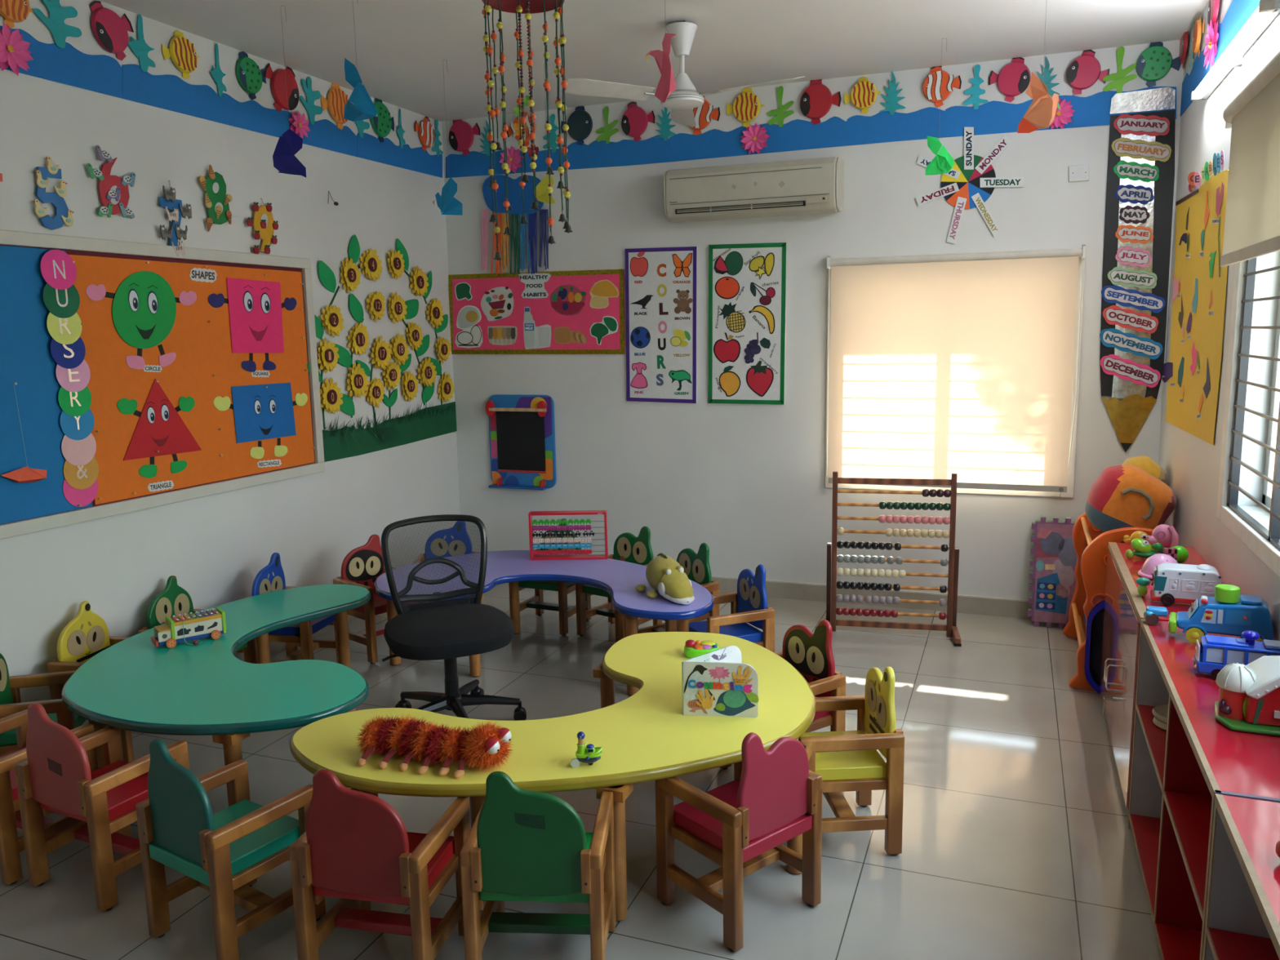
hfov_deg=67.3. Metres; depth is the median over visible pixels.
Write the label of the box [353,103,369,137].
seaweed
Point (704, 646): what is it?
flower
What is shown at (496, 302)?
picture
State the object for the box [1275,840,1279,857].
train
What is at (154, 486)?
label
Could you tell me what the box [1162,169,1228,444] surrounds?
poster
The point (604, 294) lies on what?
picture
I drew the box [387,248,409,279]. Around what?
sunflower
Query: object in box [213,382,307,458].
rectangle character cutout
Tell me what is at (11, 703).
chair
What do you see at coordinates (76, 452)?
disc
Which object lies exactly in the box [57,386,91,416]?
disc
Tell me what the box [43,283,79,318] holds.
disc
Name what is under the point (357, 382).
sunflower
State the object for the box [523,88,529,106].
blossom
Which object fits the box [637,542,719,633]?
chair
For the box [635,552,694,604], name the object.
plush
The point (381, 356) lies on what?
sunflower
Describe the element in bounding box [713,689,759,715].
picture
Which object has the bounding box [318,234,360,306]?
sunflower
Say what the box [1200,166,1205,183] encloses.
disc
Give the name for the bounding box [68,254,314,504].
sheet
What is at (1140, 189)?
chart
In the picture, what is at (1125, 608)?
base cabinet
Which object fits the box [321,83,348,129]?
fish
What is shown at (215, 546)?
wall
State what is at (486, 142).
seaweed
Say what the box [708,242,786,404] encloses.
chart
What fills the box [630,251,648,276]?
picture
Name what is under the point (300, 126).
paper flower
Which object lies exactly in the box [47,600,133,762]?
chair
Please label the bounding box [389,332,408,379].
sunflower
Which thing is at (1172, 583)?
bus
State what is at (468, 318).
picture
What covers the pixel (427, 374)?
sunflower
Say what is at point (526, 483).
tray
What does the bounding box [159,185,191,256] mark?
number plaque
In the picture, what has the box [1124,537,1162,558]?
turtle
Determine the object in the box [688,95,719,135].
fish
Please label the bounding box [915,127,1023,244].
wheel
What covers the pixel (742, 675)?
picture
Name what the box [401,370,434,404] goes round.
sunflower
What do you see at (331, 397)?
sunflower
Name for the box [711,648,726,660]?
picture
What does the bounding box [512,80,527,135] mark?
blossom
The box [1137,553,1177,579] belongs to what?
dome
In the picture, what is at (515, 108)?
blossom
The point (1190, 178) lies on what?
disc
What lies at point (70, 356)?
disc
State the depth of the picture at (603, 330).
5.85 m
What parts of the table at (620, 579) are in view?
leg, leg, leg, leg, leg, leg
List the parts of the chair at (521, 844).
leg, armrest, seat rail, leg, backrest, seat, foot rail, seat rail, leg, armrest, leg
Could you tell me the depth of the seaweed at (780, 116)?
5.28 m
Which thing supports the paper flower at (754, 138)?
attached to the wall at (745, 482)
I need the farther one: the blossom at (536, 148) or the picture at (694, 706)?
the blossom at (536, 148)
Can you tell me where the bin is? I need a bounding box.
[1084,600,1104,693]
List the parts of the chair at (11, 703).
backrest, seat rail, leg, armrest, armrest, seat, leg, leg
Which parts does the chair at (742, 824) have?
leg, seat rail, armrest, leg, leg, foot rail, seat, backrest, leg, armrest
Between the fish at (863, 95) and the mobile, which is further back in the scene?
the fish at (863, 95)
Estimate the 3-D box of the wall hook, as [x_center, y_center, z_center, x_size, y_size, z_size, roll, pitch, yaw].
[-1.625,-1.483,5.066,0.062,0.075,0.043,2,9,21]
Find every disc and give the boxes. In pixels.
[40,249,76,289]
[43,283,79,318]
[46,311,81,344]
[49,337,85,368]
[55,359,90,391]
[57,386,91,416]
[59,408,94,439]
[61,432,96,466]
[62,478,97,506]
[63,456,98,488]
[1187,172,1195,185]
[1188,183,1191,192]
[1193,172,1201,186]
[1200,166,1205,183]
[1204,161,1209,181]
[1208,160,1213,175]
[1212,152,1217,175]
[1216,152,1220,173]
[1220,150,1224,170]
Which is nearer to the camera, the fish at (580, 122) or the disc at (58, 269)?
the disc at (58, 269)
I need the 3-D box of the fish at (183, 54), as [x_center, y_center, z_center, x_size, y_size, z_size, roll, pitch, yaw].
[-1.976,-1.841,4.157,0.022,0.192,0.202,2,9,21]
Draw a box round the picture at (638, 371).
[630,362,648,388]
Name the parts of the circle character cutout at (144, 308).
arm, leg, leg, arm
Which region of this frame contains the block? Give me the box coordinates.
[1163,547,1177,560]
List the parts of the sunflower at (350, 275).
stem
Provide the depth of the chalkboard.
6.14 m
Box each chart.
[624,246,697,403]
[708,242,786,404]
[1099,86,1175,452]
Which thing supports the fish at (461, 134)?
attached to the wall at (745, 482)
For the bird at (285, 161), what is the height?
0.690 m
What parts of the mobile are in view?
crown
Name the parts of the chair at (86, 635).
leg, armrest, backrest, armrest, leg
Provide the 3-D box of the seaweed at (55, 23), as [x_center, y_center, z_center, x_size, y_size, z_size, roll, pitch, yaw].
[-2.192,-1.742,3.619,0.010,0.218,0.195,2,9,21]
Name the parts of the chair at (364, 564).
armrest, seat rail, backrest, leg, foot rail, seat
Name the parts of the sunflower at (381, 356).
stem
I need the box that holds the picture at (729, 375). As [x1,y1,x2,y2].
[719,365,740,396]
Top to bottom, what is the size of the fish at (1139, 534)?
0.068 m
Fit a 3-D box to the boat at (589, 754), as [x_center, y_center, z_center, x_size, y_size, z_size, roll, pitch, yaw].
[-0.142,0.721,2.581,0.083,0.094,0.048,0,9,7]
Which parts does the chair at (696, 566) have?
foot rail, leg, backrest, seat rail, armrest, leg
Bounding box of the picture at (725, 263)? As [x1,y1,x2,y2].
[713,251,742,275]
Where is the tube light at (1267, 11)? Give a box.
[1191,0,1279,100]
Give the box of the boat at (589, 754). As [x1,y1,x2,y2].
[570,731,602,768]
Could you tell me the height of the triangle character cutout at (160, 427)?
0.417 m
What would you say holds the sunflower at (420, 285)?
attached to the wall at (215, 546)
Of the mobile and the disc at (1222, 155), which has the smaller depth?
the mobile
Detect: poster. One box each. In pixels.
[448,269,624,354]
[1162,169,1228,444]
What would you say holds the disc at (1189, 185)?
attached to the wall at (1192, 464)
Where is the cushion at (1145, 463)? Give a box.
[1122,455,1168,486]
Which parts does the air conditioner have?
display panel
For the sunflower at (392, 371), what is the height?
0.380 m
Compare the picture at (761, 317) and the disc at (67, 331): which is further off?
the picture at (761, 317)
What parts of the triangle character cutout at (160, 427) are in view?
arm, leg, leg, arm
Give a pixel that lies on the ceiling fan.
(682, 101)
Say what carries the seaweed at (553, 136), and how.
attached to the wall at (745, 482)
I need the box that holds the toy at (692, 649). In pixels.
[684,640,719,657]
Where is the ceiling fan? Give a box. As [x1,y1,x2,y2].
[561,20,804,127]
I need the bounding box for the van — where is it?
[1168,583,1274,643]
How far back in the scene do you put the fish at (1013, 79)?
4.84 m
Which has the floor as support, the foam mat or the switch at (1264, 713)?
the foam mat
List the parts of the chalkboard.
paper rod, black panel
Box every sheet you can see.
[0,245,92,524]
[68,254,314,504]
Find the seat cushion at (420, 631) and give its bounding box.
[383,603,515,660]
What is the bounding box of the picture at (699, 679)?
[684,664,715,701]
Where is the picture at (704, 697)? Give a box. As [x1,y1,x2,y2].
[695,688,713,709]
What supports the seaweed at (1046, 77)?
attached to the wall at (745, 482)
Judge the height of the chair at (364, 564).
0.570 m
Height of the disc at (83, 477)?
0.154 m
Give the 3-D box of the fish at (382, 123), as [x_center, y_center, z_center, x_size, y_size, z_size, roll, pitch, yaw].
[-1.459,-2.048,5.477,0.022,0.248,0.228,2,9,21]
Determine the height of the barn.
0.150 m
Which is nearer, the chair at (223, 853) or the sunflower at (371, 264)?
the chair at (223, 853)
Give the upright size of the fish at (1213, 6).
0.215 m
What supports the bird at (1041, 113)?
hanging from the ceiling
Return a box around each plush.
[355,713,513,777]
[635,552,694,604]
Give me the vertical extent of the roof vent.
0.020 m
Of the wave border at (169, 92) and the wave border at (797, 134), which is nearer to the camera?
the wave border at (169, 92)
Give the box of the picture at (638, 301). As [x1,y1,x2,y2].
[631,294,653,308]
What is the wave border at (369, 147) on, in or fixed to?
attached to the wall at (215, 546)
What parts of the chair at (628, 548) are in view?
leg, seat, foot rail, leg, armrest, backrest, leg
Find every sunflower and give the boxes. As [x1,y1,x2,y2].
[306,363,355,429]
[314,314,339,387]
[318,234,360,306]
[320,304,343,337]
[334,343,368,417]
[347,293,368,367]
[356,360,397,419]
[357,248,382,281]
[362,291,385,321]
[369,335,391,382]
[382,353,411,419]
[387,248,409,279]
[388,291,418,327]
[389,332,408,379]
[396,238,428,303]
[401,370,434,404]
[405,321,422,364]
[416,334,436,404]
[424,271,443,338]
[426,356,454,404]
[434,314,451,378]
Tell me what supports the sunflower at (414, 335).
attached to the wall at (215, 546)
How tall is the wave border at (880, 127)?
0.163 m
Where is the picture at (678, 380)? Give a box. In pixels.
[668,369,692,390]
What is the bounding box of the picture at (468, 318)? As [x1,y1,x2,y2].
[454,305,482,348]
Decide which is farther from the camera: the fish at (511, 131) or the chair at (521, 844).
the fish at (511, 131)
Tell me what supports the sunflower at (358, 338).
attached to the wall at (215, 546)
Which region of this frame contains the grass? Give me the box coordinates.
[321,400,457,462]
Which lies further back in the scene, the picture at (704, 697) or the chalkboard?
the chalkboard
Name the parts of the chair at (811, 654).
leg, armrest, backrest, seat rail, seat, armrest, leg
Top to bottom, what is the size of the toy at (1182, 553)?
0.066 m
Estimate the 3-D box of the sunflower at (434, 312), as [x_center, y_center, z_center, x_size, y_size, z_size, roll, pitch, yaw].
[-1.290,-1.095,6.013,0.034,0.418,0.185,2,9,21]
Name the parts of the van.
push knob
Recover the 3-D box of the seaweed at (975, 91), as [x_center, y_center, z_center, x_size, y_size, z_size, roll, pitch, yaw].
[1.719,-2.009,4.914,0.121,0.218,0.006,2,9,21]
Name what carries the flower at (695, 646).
on the toy at (692, 649)
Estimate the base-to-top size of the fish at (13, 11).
0.187 m
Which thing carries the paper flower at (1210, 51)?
attached to the wall at (1192, 464)
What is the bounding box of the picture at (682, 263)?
[671,253,692,277]
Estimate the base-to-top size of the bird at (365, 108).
0.492 m
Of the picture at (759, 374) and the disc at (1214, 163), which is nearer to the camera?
the disc at (1214, 163)
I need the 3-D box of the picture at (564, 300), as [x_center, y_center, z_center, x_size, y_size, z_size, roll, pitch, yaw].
[-0.443,-1.104,5.903,0.251,0.186,0.006,2,9,21]
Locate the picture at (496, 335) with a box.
[487,325,517,345]
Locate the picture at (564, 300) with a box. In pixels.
[549,284,586,315]
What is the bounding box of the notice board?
[0,229,324,539]
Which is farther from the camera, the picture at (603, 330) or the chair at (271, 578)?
the picture at (603, 330)
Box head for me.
[1146,524,1178,553]
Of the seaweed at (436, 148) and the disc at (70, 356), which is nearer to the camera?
the disc at (70, 356)
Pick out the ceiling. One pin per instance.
(402, 47)
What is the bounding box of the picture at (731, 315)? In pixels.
[718,302,746,332]
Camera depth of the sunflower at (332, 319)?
5.11 m
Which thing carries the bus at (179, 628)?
on the table at (133, 684)
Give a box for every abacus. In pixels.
[528,510,608,559]
[825,471,961,646]
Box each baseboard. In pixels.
[81,614,357,725]
[711,575,1031,618]
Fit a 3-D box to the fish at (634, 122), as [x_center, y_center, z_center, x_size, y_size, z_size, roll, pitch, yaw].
[-0.013,-2.080,5.573,0.208,0.226,0.022,2,9,21]
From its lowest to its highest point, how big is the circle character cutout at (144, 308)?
0.406 m
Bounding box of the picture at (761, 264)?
[748,252,774,279]
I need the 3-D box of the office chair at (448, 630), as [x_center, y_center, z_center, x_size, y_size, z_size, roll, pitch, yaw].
[-0.758,0.594,3.842,0.576,0.824,0.561,-5,9,-22]
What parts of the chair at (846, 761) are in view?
leg, foot rail, armrest, seat, armrest, seat rail, leg, backrest, leg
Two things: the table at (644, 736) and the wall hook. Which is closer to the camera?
the table at (644, 736)
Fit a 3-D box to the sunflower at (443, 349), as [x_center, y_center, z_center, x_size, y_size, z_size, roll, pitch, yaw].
[-1.255,-0.849,6.122,0.038,0.410,0.181,2,9,21]
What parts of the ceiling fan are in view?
blade, down rod, blade, blade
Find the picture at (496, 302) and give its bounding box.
[480,286,513,321]
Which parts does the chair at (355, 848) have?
leg, seat rail, armrest, backrest, leg, seat, foot rail, leg, armrest, seat rail, leg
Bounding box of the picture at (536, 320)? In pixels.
[523,306,551,349]
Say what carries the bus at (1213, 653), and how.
on the open shelf at (1178, 771)
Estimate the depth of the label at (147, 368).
4.08 m
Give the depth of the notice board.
4.20 m
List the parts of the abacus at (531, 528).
frame, frame rail, frame rail, frame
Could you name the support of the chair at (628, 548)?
on the floor
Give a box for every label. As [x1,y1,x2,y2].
[143,364,162,372]
[147,480,173,491]
[189,267,217,282]
[251,369,270,377]
[257,459,281,467]
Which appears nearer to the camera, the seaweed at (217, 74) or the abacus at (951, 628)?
the seaweed at (217, 74)
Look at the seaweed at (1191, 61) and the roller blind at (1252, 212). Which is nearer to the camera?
the roller blind at (1252, 212)
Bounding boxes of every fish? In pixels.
[0,0,34,28]
[89,0,133,60]
[161,30,199,79]
[235,51,266,99]
[263,62,298,111]
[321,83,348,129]
[370,97,394,142]
[414,116,435,151]
[448,119,479,155]
[506,111,535,146]
[560,106,592,145]
[621,102,654,142]
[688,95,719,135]
[726,87,764,127]
[800,79,841,124]
[844,76,881,113]
[922,66,961,107]
[988,57,1031,102]
[1066,49,1109,94]
[1123,530,1147,543]
[1136,41,1181,87]
[1178,31,1188,69]
[1191,15,1204,57]
[1207,0,1219,27]
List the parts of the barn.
knob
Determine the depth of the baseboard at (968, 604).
5.43 m
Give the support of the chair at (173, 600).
on the floor
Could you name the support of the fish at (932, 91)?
attached to the wall at (745, 482)
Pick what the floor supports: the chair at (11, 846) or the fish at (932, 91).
the chair at (11, 846)
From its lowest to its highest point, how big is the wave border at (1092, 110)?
0.162 m
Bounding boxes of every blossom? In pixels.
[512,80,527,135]
[513,75,524,116]
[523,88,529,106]
[527,88,538,157]
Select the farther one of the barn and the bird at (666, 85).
the bird at (666, 85)
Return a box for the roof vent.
[1196,564,1213,570]
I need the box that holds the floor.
[0,582,1161,959]
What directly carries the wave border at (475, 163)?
attached to the wall at (745, 482)
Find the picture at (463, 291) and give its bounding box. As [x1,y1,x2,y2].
[454,282,472,300]
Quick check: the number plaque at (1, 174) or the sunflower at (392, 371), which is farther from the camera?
the sunflower at (392, 371)
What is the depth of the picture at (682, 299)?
5.63 m
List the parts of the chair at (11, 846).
leg, seat, armrest, seat rail, leg, foot rail, armrest, leg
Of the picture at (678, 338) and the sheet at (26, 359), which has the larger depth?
the picture at (678, 338)
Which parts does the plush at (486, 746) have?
leg, leg, leg, leg, leg, leg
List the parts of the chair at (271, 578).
backrest, seat rail, leg, armrest, foot rail, seat, leg, leg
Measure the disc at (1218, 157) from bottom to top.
0.080 m
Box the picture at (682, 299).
[673,289,692,313]
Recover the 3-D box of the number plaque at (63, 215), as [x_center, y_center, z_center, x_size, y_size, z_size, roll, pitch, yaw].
[-2.214,-1.079,3.618,0.014,0.269,0.168,2,9,21]
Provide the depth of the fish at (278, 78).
4.72 m
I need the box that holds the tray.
[488,477,548,489]
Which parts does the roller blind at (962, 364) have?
cord, cord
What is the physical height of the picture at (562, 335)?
0.107 m
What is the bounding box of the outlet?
[675,200,805,213]
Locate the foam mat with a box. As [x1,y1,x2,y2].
[1027,515,1077,628]
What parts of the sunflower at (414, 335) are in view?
stem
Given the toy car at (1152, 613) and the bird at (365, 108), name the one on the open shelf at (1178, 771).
the toy car at (1152, 613)
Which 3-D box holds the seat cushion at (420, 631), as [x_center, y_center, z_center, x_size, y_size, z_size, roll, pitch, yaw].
[-0.763,0.599,3.848,0.500,0.109,0.480,-5,9,-22]
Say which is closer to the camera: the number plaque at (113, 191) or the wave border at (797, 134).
the number plaque at (113, 191)
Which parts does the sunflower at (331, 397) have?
stem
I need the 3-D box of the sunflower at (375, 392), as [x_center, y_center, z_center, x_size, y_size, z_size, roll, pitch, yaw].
[-1.502,-0.500,5.531,0.030,0.390,0.367,2,9,21]
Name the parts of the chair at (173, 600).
armrest, backrest, armrest, seat, leg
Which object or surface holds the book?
on the table at (644, 736)
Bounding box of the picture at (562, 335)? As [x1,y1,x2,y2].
[553,326,586,343]
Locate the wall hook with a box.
[327,191,338,205]
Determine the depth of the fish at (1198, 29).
4.14 m
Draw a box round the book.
[681,645,759,717]
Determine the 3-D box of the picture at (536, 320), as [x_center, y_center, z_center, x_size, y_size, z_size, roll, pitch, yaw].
[-0.642,-0.949,6.007,0.193,0.264,0.003,2,9,21]
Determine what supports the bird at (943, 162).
hanging from the ceiling
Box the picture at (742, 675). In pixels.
[732,665,752,685]
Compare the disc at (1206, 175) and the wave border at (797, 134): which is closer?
the disc at (1206, 175)
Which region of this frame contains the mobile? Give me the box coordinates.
[481,0,573,260]
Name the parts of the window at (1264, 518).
sill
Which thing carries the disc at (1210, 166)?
attached to the wall at (1192, 464)
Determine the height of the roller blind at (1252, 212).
0.530 m
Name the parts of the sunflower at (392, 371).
stem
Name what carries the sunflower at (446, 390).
attached to the wall at (215, 546)
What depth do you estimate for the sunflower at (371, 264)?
5.40 m
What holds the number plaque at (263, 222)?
attached to the wall at (215, 546)
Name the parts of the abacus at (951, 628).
post, rod, rod, rod, rail, rod, rod, rail, rod, rod, rod, rod, rod, post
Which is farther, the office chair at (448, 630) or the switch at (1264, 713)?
the office chair at (448, 630)
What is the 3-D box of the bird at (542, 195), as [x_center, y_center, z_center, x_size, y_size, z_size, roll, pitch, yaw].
[-0.493,-1.740,4.847,0.136,0.678,0.021,2,9,21]
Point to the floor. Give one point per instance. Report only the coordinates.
(1018, 843)
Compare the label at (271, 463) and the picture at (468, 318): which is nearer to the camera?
the label at (271, 463)
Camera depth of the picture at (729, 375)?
5.60 m
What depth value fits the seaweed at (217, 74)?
4.35 m
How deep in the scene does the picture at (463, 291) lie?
6.16 m
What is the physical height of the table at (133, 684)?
0.420 m
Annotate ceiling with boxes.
[98,0,1208,121]
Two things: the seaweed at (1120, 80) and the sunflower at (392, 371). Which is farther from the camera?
the sunflower at (392, 371)
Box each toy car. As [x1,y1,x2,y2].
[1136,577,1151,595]
[1143,605,1168,625]
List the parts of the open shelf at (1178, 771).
panel, toy dial, panel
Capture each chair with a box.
[0,653,105,768]
[0,709,98,884]
[14,702,189,911]
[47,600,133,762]
[135,738,325,959]
[137,575,257,663]
[251,552,338,663]
[288,768,470,959]
[333,533,423,664]
[381,514,526,720]
[414,520,481,604]
[459,771,616,959]
[508,518,591,635]
[575,526,662,635]
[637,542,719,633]
[654,732,822,951]
[688,564,774,653]
[720,619,845,769]
[796,666,904,855]
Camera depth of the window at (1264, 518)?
3.18 m
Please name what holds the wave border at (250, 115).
attached to the wall at (215, 546)
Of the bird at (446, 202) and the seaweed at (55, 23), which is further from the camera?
the bird at (446, 202)
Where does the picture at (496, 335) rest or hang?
attached to the poster at (579, 312)
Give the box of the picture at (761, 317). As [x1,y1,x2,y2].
[748,305,774,333]
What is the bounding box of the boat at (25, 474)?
[0,385,46,482]
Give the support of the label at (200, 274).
attached to the sheet at (202, 349)
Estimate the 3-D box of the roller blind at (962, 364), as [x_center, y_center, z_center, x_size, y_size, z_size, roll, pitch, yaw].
[1.643,-0.584,5.143,1.290,1.257,0.075,2,9,21]
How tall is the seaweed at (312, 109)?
0.236 m
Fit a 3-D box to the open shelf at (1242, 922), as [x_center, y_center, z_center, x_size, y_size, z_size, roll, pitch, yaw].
[1.032,1.030,1.277,0.308,0.678,1.208,2,9,21]
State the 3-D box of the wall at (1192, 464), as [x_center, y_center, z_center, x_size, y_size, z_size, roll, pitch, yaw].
[1.595,-0.200,1.898,0.200,2.900,6.600,2,9,21]
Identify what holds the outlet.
attached to the air conditioner
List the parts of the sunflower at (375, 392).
stem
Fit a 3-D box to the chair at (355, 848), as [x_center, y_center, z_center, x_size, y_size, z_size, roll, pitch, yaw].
[-0.637,0.942,2.405,0.332,0.570,0.316,1,9,12]
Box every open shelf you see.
[1128,618,1279,959]
[1202,793,1279,959]
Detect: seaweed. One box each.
[33,0,81,48]
[128,13,155,71]
[210,43,226,97]
[299,75,322,124]
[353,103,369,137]
[395,108,405,148]
[431,119,443,157]
[479,120,497,155]
[542,113,563,152]
[595,106,618,143]
[653,107,676,141]
[767,85,794,127]
[878,71,905,115]
[963,64,988,109]
[1036,56,1060,96]
[1102,46,1137,93]
[1188,22,1194,71]
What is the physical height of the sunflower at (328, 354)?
0.389 m
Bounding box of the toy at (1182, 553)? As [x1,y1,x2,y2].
[1172,545,1188,563]
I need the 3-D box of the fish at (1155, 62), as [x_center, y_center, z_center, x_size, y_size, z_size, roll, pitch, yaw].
[2.487,-1.999,4.608,0.194,0.211,0.022,2,9,21]
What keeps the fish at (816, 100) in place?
attached to the wall at (745, 482)
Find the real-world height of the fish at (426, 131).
0.212 m
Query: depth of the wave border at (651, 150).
5.63 m
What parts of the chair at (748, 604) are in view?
leg, armrest, seat, leg, armrest, backrest, seat rail, leg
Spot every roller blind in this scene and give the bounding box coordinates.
[826,244,1085,492]
[1220,50,1279,266]
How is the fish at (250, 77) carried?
attached to the wall at (215, 546)
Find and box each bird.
[272,5,306,177]
[343,1,377,121]
[432,59,462,215]
[535,65,555,204]
[644,0,675,102]
[924,38,954,175]
[1017,5,1060,133]
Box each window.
[825,257,1085,497]
[1216,257,1279,577]
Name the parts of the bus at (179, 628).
post, rail, panel, rail, panel, post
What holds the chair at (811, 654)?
on the floor
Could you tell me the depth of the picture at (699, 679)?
2.89 m
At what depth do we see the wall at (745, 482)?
5.55 m
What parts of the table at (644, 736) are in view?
leg, leg, leg, leg, leg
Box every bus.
[150,607,226,648]
[1150,562,1221,605]
[1191,630,1279,679]
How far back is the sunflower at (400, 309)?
5.67 m
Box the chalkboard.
[485,394,556,489]
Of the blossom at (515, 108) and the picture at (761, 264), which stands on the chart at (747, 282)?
the picture at (761, 264)
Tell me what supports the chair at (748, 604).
on the floor
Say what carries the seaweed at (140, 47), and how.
attached to the wall at (215, 546)
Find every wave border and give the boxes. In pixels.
[0,25,122,98]
[122,64,219,122]
[219,93,357,156]
[357,132,411,169]
[411,146,442,177]
[445,142,589,177]
[589,134,669,168]
[669,116,847,161]
[847,106,945,146]
[945,95,1072,137]
[1071,86,1176,128]
[1180,0,1260,116]
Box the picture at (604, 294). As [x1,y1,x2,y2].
[590,280,618,308]
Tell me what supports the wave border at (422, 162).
attached to the wall at (215, 546)
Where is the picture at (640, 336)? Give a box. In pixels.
[630,326,650,348]
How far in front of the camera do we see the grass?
5.65 m
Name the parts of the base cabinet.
handle, door, handle, door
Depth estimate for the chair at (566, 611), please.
5.14 m
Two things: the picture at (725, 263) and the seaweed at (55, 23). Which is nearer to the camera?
the seaweed at (55, 23)
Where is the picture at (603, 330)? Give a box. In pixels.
[589,315,617,344]
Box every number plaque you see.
[0,173,3,182]
[32,155,74,230]
[86,145,135,218]
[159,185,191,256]
[198,164,232,231]
[246,201,278,253]
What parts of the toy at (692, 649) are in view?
orange knob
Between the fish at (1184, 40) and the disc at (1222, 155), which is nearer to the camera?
the disc at (1222, 155)
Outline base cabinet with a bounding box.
[1099,542,1222,809]
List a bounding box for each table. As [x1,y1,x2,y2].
[61,584,370,806]
[289,631,815,921]
[373,550,714,696]
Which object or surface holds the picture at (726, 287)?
on the chart at (747, 282)
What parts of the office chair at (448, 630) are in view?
height lever, arm, arm, frame, panel, arm, arm, arm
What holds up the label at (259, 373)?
attached to the sheet at (202, 349)
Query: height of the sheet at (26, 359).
0.996 m
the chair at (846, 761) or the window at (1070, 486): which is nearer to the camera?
the chair at (846, 761)
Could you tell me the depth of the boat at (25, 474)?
3.54 m
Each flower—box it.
[0,23,33,75]
[288,111,310,138]
[498,146,524,173]
[693,644,702,649]
[702,644,711,648]
[740,123,769,153]
[1050,97,1075,128]
[1203,19,1218,70]
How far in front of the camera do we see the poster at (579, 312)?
5.99 m
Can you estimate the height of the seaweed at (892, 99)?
0.224 m
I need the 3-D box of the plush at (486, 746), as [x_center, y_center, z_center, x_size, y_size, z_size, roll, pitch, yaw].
[-0.569,0.708,2.620,0.468,0.125,0.186,2,9,17]
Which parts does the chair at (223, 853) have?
leg, backrest, armrest, leg, seat, foot rail, leg, armrest, seat rail, leg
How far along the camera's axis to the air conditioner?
5.22 m
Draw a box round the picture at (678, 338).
[670,329,690,346]
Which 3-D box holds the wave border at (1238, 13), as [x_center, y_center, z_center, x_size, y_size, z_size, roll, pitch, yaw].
[2.199,-1.684,3.593,0.003,0.202,2.196,2,9,21]
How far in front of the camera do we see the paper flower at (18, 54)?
3.46 m
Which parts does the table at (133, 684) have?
leg, leg, leg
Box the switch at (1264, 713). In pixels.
[1261,710,1279,718]
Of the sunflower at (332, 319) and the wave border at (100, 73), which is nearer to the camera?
the wave border at (100, 73)
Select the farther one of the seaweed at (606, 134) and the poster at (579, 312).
the poster at (579, 312)
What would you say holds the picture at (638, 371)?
attached to the chart at (661, 282)
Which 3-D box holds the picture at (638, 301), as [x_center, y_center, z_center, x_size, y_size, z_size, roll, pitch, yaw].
[0.010,-1.060,5.726,0.155,0.080,0.001,2,9,21]
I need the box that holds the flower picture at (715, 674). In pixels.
[707,666,730,682]
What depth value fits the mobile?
2.87 m
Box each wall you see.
[0,0,459,702]
[441,40,1183,599]
[1158,0,1279,640]
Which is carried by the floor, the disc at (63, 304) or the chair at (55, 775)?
the chair at (55, 775)
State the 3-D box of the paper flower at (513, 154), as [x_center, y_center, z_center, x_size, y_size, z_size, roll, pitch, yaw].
[-0.789,-1.964,5.892,0.168,0.166,0.027,2,9,21]
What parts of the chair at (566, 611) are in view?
leg, seat, foot rail, backrest, leg, seat rail, leg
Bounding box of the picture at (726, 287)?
[715,276,739,299]
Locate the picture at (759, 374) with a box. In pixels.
[746,360,773,396]
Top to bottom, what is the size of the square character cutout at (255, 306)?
0.437 m
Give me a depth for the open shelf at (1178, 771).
2.39 m
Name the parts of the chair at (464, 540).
armrest, backrest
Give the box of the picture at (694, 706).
[687,699,707,714]
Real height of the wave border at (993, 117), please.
0.165 m
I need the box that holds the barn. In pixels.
[1214,655,1279,736]
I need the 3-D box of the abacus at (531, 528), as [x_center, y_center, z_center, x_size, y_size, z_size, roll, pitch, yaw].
[-0.368,0.284,4.952,0.399,0.246,0.061,-1,9,1]
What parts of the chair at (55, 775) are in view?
leg, seat rail, backrest, armrest, seat, leg, foot rail, leg, seat rail, armrest, leg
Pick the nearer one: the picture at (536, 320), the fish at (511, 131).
the fish at (511, 131)
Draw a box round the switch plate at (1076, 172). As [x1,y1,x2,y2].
[1068,164,1088,182]
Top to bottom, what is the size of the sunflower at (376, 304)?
0.215 m
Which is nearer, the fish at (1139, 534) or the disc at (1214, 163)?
the disc at (1214, 163)
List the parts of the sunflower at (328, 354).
stem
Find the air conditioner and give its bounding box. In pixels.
[663,156,844,222]
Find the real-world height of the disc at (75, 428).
0.148 m
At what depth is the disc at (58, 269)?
3.64 m

